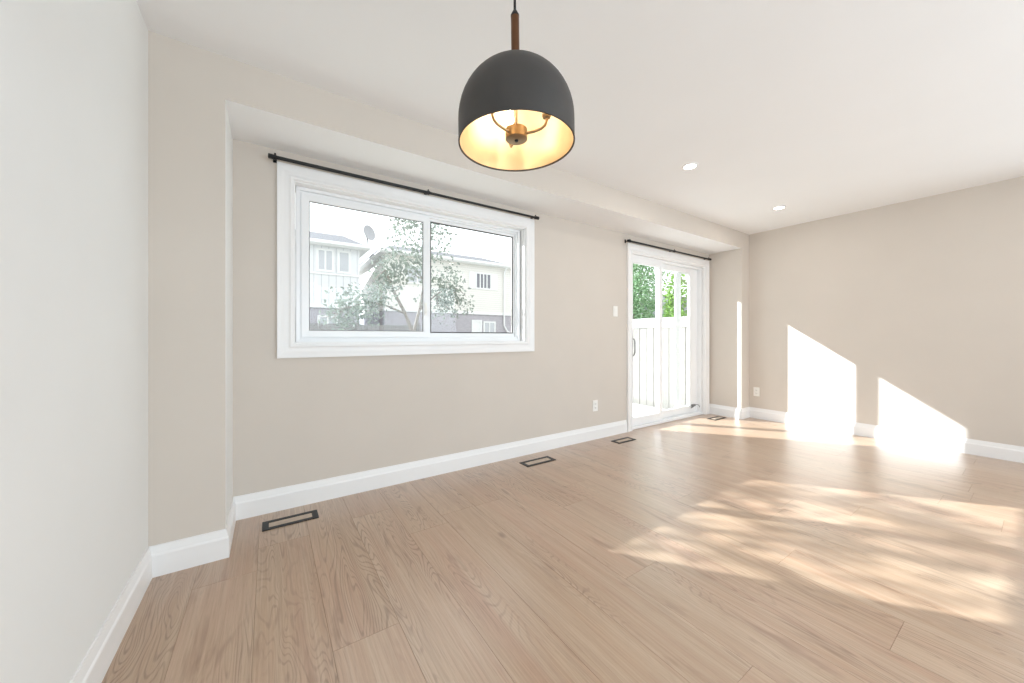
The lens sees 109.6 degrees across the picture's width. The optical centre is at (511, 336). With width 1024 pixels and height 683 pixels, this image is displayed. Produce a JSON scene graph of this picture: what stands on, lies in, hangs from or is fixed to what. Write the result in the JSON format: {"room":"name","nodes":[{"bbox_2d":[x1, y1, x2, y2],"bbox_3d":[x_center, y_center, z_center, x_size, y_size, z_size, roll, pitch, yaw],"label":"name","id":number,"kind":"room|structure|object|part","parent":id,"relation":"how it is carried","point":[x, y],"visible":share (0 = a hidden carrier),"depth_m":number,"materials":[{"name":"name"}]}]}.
{"room":"empty living room","nodes":[
{"label":"empty living room","id":0,"kind":"room"},
{"bbox_2d":[0,0,147,682],"bbox_3d":[-0.513,-0.107,-0.182,0.150,2.575,5.570,0,0,-34],"label":"wall","id":1,"kind":"structure","parent":0,"point":[74,73],"depth_m":0.99,"materials":[{"name":"white paint"}]},
{"bbox_2d":[70,546,151,682],"bbox_3d":[-0.314,1.011,-0.328,0.016,0.138,4.706,0,0,-34],"label":"baseboard","id":2,"kind":"structure","parent":1,"relation":"attached to","point":[95,664],"depth_m":1.24,"materials":[{"name":"white paint"}]},
{"bbox_2d":[148,31,748,546],"bbox_3d":[0.595,0.043,3.517,5.814,2.875,0.664,0,0,-34],"label":"wall","id":3,"kind":"structure","parent":0,"point":[228,418],"depth_m":2.27,"materials":[{"name":"beige paint"}]},
{"bbox_2d":[150,420,626,577],"bbox_3d":[-0.162,1.011,2.854,3.808,0.138,0.440,0,0,-34],"label":"baseboard","id":4,"kind":"structure","parent":3,"relation":"attached to","point":[185,553],"depth_m":2.42,"materials":[{"name":"white paint"}]},
{"bbox_2d":[268,153,538,219],"bbox_3d":[-0.624,-1.096,2.761,2.060,0.048,0.080,0,0,-34],"label":"curtain rod","id":5,"kind":"object","parent":3,"relation":"attached to","point":[274,157],"visible":1,"depth_m":2.53,"materials":[{"name":"black metal"}]},
{"bbox_3d":[-1.032,-1.088,2.457,1.003,0.022,0.022,0,0,-34],"label":"rod","id":6,"kind":"part","parent":5,"relation":"part of","materials":[{"name":"black metal"}]},
{"bbox_3d":[-0.210,-1.088,3.009,1.057,0.019,0.019,0,0,-34],"label":"rod","id":7,"kind":"part","parent":5,"relation":"part of","materials":[{"name":"black metal"}]},
{"bbox_2d":[277,161,534,358],"bbox_3d":[-0.669,-0.475,2.855,1.998,1.218,0.174,0,0,-34],"label":"window","id":8,"kind":"structure","parent":3,"relation":"in","point":[297,186],"depth_m":2.61,"materials":[{"name":"white paint"}]},
{"bbox_3d":[-1.033,-0.475,2.640,0.885,0.962,0.028,0,0,-34],"label":"sash","id":9,"kind":"part","parent":8,"relation":"part of","materials":[{"name":"white plastic"}]},
{"bbox_3d":[-0.691,-0.475,2.888,1.785,1.021,0.085,0,0,-34],"label":"frame","id":10,"kind":"part","parent":8,"relation":"part of","materials":[{"name":"white plastic"}]},
{"bbox_3d":[-0.331,-0.482,3.149,0.885,0.980,0.027,0,0,-34],"label":"sash","id":11,"kind":"part","parent":8,"relation":"part of","materials":[{"name":"white plastic"}]},
{"bbox_2d":[593,400,597,410],"bbox_3d":[0.880,0.728,3.815,0.072,0.116,0.008,0,0,-34],"label":"wall outlet","id":12,"kind":"object","parent":3,"relation":"attached to","point":[595,402],"visible":1,"depth_m":3.81,"materials":[{"name":"white plastic"}]},
{"bbox_2d":[613,306,617,316],"bbox_3d":[1.144,-0.282,3.991,0.072,0.116,0.009,0,0,-34],"label":"light switch","id":13,"kind":"object","parent":3,"relation":"attached to","point":[615,308],"visible":1,"depth_m":3.99,"materials":[{"name":"white plastic"}]},
{"bbox_2d":[627,243,708,431],"bbox_3d":[1.969,0.008,4.679,1.751,2.144,0.258,0,0,-34],"label":"door","id":14,"kind":"structure","parent":3,"relation":"in","point":[696,270],"depth_m":4.91,"materials":[{"name":"white paint"}]},
{"bbox_3d":[1.407,0.120,4.186,0.028,0.260,0.054,0,0,-34],"label":"handle","id":15,"kind":"part","parent":14,"relation":"part of","materials":[{"name":"metal"}]},
{"bbox_3d":[1.622,0.050,4.383,0.629,1.988,0.036,0,0,-34],"label":"panel","id":16,"kind":"part","parent":14,"relation":"part of","materials":[{"name":"white plastic"}]},
{"bbox_3d":[1.959,1.058,4.693,1.551,0.041,0.223,0,0,-34],"label":"sill","id":17,"kind":"part","parent":14,"relation":"part of","materials":[{"name":"white plastic"}]},
{"bbox_3d":[2.224,0.050,4.843,0.924,1.988,0.036,0,0,-34],"label":"panel","id":18,"kind":"part","parent":14,"relation":"part of","materials":[{"name":"white plastic"}]},
{"bbox_3d":[2.394,0.048,5.031,0.425,1.964,0.022,0,0,-34],"label":"screen frame","id":19,"kind":"part","parent":14,"relation":"part of","materials":[{"name":"white plastic"}]},
{"bbox_2d":[625,239,711,260],"bbox_3d":[2.004,-1.078,4.526,1.765,0.048,0.080,0,0,-34],"label":"curtain rod","id":20,"kind":"object","parent":3,"relation":"attached to","point":[628,240],"visible":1,"depth_m":4.39,"materials":[{"name":"black metal"}]},
{"bbox_3d":[1.673,-1.070,4.274,0.895,0.022,0.022,0,0,-34],"label":"rod","id":21,"kind":"part","parent":20,"relation":"part of","materials":[{"name":"black metal"}]},
{"bbox_3d":[2.373,-1.070,4.744,0.870,0.019,0.019,0,0,-34],"label":"rod","id":22,"kind":"part","parent":20,"relation":"part of","materials":[{"name":"black metal"}]},
{"bbox_2d":[102,414,1023,682],"bbox_3d":[1.968,1.140,1.473,6.114,0.120,5.550,0,0,-34],"label":"floor","id":23,"kind":"structure","parent":0,"point":[694,549],"depth_m":1.63,"materials":[{"name":"brown wood"}]},
{"bbox_2d":[262,510,318,531],"bbox_3d":[-1.300,1.078,2.124,0.280,0.004,0.113,0,0,-34],"label":"floor vent","id":24,"kind":"object","parent":23,"relation":"in","point":[280,522],"visible":1,"depth_m":2.12,"materials":[{"name":"black metal"}]},
{"bbox_2d":[520,456,555,466],"bbox_3d":[0.225,1.078,3.126,0.310,0.004,0.118,0,0,-34],"label":"floor vent","id":25,"kind":"object","parent":23,"relation":"in","point":[545,459],"visible":1,"depth_m":3.12,"materials":[{"name":"black metal"}]},
{"bbox_2d":[612,437,635,443],"bbox_3d":[1.163,1.078,3.761,0.265,0.004,0.112,0,0,-34],"label":"floor vent","id":26,"kind":"object","parent":23,"relation":"in","point":[626,439],"visible":1,"depth_m":3.75,"materials":[{"name":"black metal"}]},
{"bbox_2d":[707,416,725,420],"bbox_3d":[2.711,1.078,4.779,0.280,0.004,0.110,0,0,-34],"label":"floor vent","id":27,"kind":"object","parent":23,"relation":"in","point":[716,417],"visible":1,"depth_m":4.76,"materials":[{"name":"black metal"}]},
{"bbox_2d":[136,0,1023,234],"bbox_3d":[1.963,-1.450,1.481,6.214,0.150,5.570,0,0,-34],"label":"ceiling","id":28,"kind":"structure","parent":0,"point":[817,109],"depth_m":1.92,"materials":[{"name":"paint"}]},
{"bbox_2d":[458,0,574,171],"bbox_3d":[0.009,-0.981,1.110,0.355,0.784,0.355,-1,0,-34],"label":"pendant lamp","id":29,"kind":"object","parent":28,"relation":"hanging from","point":[516,111],"visible":1,"depth_m":1.04,"materials":[{"name":"black metal"}]},
{"bbox_3d":[-0.035,-0.635,1.067,0.069,0.040,0.009,0,0,-42],"label":"arm","id":30,"kind":"part","parent":29,"relation":"part of","materials":[{"name":"gold metal"}]},
{"bbox_3d":[-0.008,-0.731,1.203,0.029,0.058,0.029,-1,0,-34],"label":"bulb","id":31,"kind":"part","parent":29,"relation":"part of","materials":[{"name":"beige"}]},
{"bbox_3d":[0.010,-0.907,1.110,0.036,0.154,0.036,-1,0,-34],"label":"stem","id":32,"kind":"part","parent":29,"relation":"part of","materials":[{"name":"brown wood"}]},
{"bbox_3d":[0.012,-0.733,1.110,0.011,0.190,0.011,-1,0,-34],"label":"rod","id":33,"kind":"part","parent":29,"relation":"part of","materials":[{"name":"gold metal"}]},
{"bbox_3d":[0.012,-0.712,1.110,0.353,0.244,0.353,-1,0,-34],"label":"lamp shade","id":34,"kind":"part","parent":29,"relation":"part of","materials":[{"name":"black metal"}]},
{"bbox_3d":[0.074,-0.637,1.090,0.069,0.041,0.009,0,0,18],"label":"arm","id":35,"kind":"part","parent":29,"relation":"part of","materials":[{"name":"gold metal"}]},
{"bbox_2d":[681,162,698,169],"bbox_3d":[1.434,-1.371,2.909,0.128,0.008,0.128,0,0,-34],"label":"recessed light","id":36,"kind":"object","parent":28,"relation":"in","point":[692,165],"visible":1,"depth_m":2.90,"materials":[{"name":"white paint"}]},
{"bbox_2d":[772,205,785,209],"bbox_3d":[2.841,-1.371,3.842,0.128,0.008,0.128,0,0,-34],"label":"recessed light","id":37,"kind":"object","parent":28,"relation":"in","point":[782,206],"visible":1,"depth_m":3.83,"materials":[{"name":"white paint"}]},
{"bbox_2d":[749,176,1023,446],"bbox_3d":[4.438,-0.107,3.144,0.150,2.575,5.570,0,0,-34],"label":"wall","id":38,"kind":"structure","parent":0,"point":[907,315],"depth_m":3.69,"materials":[{"name":"beige paint"}]},
{"bbox_2d":[753,387,759,395],"bbox_3d":[3.240,0.728,4.785,0.008,0.116,0.072,0,0,-34],"label":"wall outlet","id":39,"kind":"object","parent":38,"relation":"attached to","point":[756,391],"visible":1,"depth_m":4.78,"materials":[{"name":"white plastic"}]},
{"bbox_2d":[709,404,1023,462],"bbox_3d":[4.286,1.011,3.017,0.242,0.138,5.130,0,0,-34],"label":"baseboard","id":40,"kind":"structure","parent":38,"relation":"attached to","point":[1007,452],"depth_m":3.77,"materials":[{"name":"white paint"}]},
{"label":"outside","id":41,"kind":"structure","parent":0,"visible":0},
{"bbox_3d":[-6.973,1.600,17.555,36.000,0.200,31.079,0,0,-34],"label":"ground","id":42,"kind":"structure","parent":41,"visible":0},
{"bbox_2d":[310,231,369,328],"bbox_3d":[-13.209,-1.935,16.347,11.000,6.869,8.830,0,0,-34],"label":"townhouse","id":43,"kind":"structure","parent":42,"relation":"on","point":[334,259],"depth_m":15.32,"materials":[{"name":"white"}]},
{"bbox_3d":[-7.857,-3.220,15.193,0.500,0.800,0.010,0,0,-34],"label":"pane","id":44,"kind":"part","parent":43,"relation":"part of","materials":[{"name":"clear glass"}]},
{"bbox_3d":[-7.796,-0.320,15.282,0.600,1.000,0.010,0,0,-34],"label":"pane","id":45,"kind":"part","parent":43,"relation":"part of","materials":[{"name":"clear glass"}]},
{"bbox_3d":[-11.006,-1.295,13.067,10.340,0.150,0.029,0,0,-34],"label":"belt trim","id":46,"kind":"part","parent":43,"relation":"part of","materials":[{"name":"white wood"}]},
{"bbox_3d":[-11.004,-2.660,13.063,10.340,0.080,0.039,0,0,-34],"label":"belt trim","id":47,"kind":"part","parent":43,"relation":"part of","materials":[{"name":"white wood"}]},
{"bbox_3d":[-7.255,-3.220,15.598,0.350,0.800,0.010,0,0,-34],"label":"pane","id":48,"kind":"part","parent":43,"relation":"part of","materials":[{"name":"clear glass"}]},
{"bbox_2d":[364,225,374,244],"bbox_3d":[-6.076,-4.352,15.428,0.421,0.817,0.939,0,0,-12],"label":"satellite dish","id":49,"kind":"object","parent":43,"relation":"on","point":[369,232],"visible":1,"depth_m":15.41,"materials":[{"name":"grey metal"}]},
{"bbox_2d":[310,321,420,330],"bbox_3d":[-6.746,0.460,12.912,7.200,2.079,0.160,0,0,-34],"label":"fence","id":50,"kind":"object","parent":42,"relation":"on","point":[328,326],"visible":0.12,"depth_m":13.77,"materials":[{"name":"grey wood"}]},
{"bbox_2d":[318,217,474,330],"bbox_3d":[-3.308,-1.513,11.244,4.828,6.033,2.425,0,0,-34],"label":"leafy tree","id":51,"kind":"object","parent":42,"relation":"on","point":[388,284],"visible":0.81,"depth_m":11.04,"materials":[{"name":"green plant"}]},
{"bbox_2d":[359,246,510,331],"bbox_3d":[-5.336,-2.035,23.322,8.350,7.069,8.830,0,0,-34],"label":"townhouse","id":52,"kind":"structure","parent":42,"relation":"on","point":[489,281],"depth_m":20.33,"materials":[{"name":"beige brick"}]},
{"bbox_3d":[-4.943,-3.240,18.837,1.000,0.800,0.010,0,0,-34],"label":"pane","id":53,"kind":"part","parent":52,"relation":"part of","materials":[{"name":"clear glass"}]},
{"bbox_3d":[-3.133,-1.365,20.043,7.690,0.150,0.029,0,0,-34],"label":"belt trim","id":54,"kind":"part","parent":52,"relation":"part of","materials":[{"name":"white wood"}]},
{"bbox_2d":[469,271,474,288],"bbox_3d":[-2.271,-3.240,20.616,0.380,0.960,0.039,0,0,-34],"label":"shutter","id":55,"kind":"object","parent":52,"relation":"hanging from","point":[471,273],"depth_m":20.60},
{"bbox_3d":[-2.029,0.215,20.821,0.650,2.370,0.050,0,0,-34],"label":"patio door","id":56,"kind":"part","parent":52,"relation":"part of","materials":[{"name":"white"}]},
{"bbox_3d":[-2.036,0.215,20.831,0.450,2.170,0.015,0,0,-34],"label":"door","id":57,"kind":"part","parent":52,"relation":"part of","materials":[{"name":"white"}]},
{"bbox_3d":[-1.664,-3.240,21.039,0.900,0.800,0.010,0,0,-34],"label":"pane","id":58,"kind":"part","parent":52,"relation":"part of","materials":[{"name":"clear glass"}]},
{"bbox_3d":[-1.334,-0.220,21.310,0.650,1.200,0.010,0,0,-34],"label":"pane","id":59,"kind":"part","parent":52,"relation":"part of","materials":[{"name":"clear glass"}]},
{"bbox_2d":[492,274,496,290],"bbox_3d":[-1.042,-3.240,21.441,0.380,0.960,0.039,0,0,-34],"label":"shutter","id":60,"kind":"object","parent":52,"relation":"hanging from","point":[494,276],"depth_m":21.42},
{"bbox_2d":[633,404,664,416],"bbox_3d":[1.426,1.335,5.230,2.400,0.329,1.247,0,0,-34],"label":"deck","id":61,"kind":"object","parent":42,"relation":"on","point":[638,410],"visible":0.02,"depth_m":5.73,"materials":[{"name":"white wood"}]},
{"bbox_2d":[633,263,671,318],"bbox_3d":[2.939,-1.081,8.992,1.897,5.162,1.780,0,0,-13],"label":"tree","id":62,"kind":"object","parent":42,"relation":"on","point":[639,301],"visible":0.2,"depth_m":8.65,"materials":[{"name":"green plant"}]},
{"bbox_2d":[633,317,686,408],"bbox_3d":[1.707,0.580,7.465,0.160,1.839,4.530,0,0,-34],"label":"wooden fence","id":63,"kind":"object","parent":42,"relation":"on","point":[644,330],"visible":0.14,"depth_m":6.26,"materials":[{"name":"white wood"}]},
{"bbox_3d":[1.685,-0.240,7.444,0.100,0.160,4.520,0,0,-34],"label":"rail","id":64,"kind":"part","parent":63,"relation":"part of","materials":[{"name":"white wood"}]},
{"bbox_2d":[636,296,686,317],"bbox_3d":[9.056,-0.360,19.696,3.600,3.719,4.000,0,0,-34],"label":"garden shed","id":65,"kind":"object","parent":42,"relation":"on","point":[663,297],"visible":0.02,"depth_m":18.48,"materials":[{"name":"beige"}]},
{"bbox_2d":[662,273,686,317],"bbox_3d":[4.756,-0.232,10.480,1.221,3.463,1.239,0,0,-34],"label":"tree","id":66,"kind":"object","parent":42,"relation":"on","point":[669,312],"visible":0.1,"depth_m":10.44,"materials":[{"name":"green plant"}]}
]}

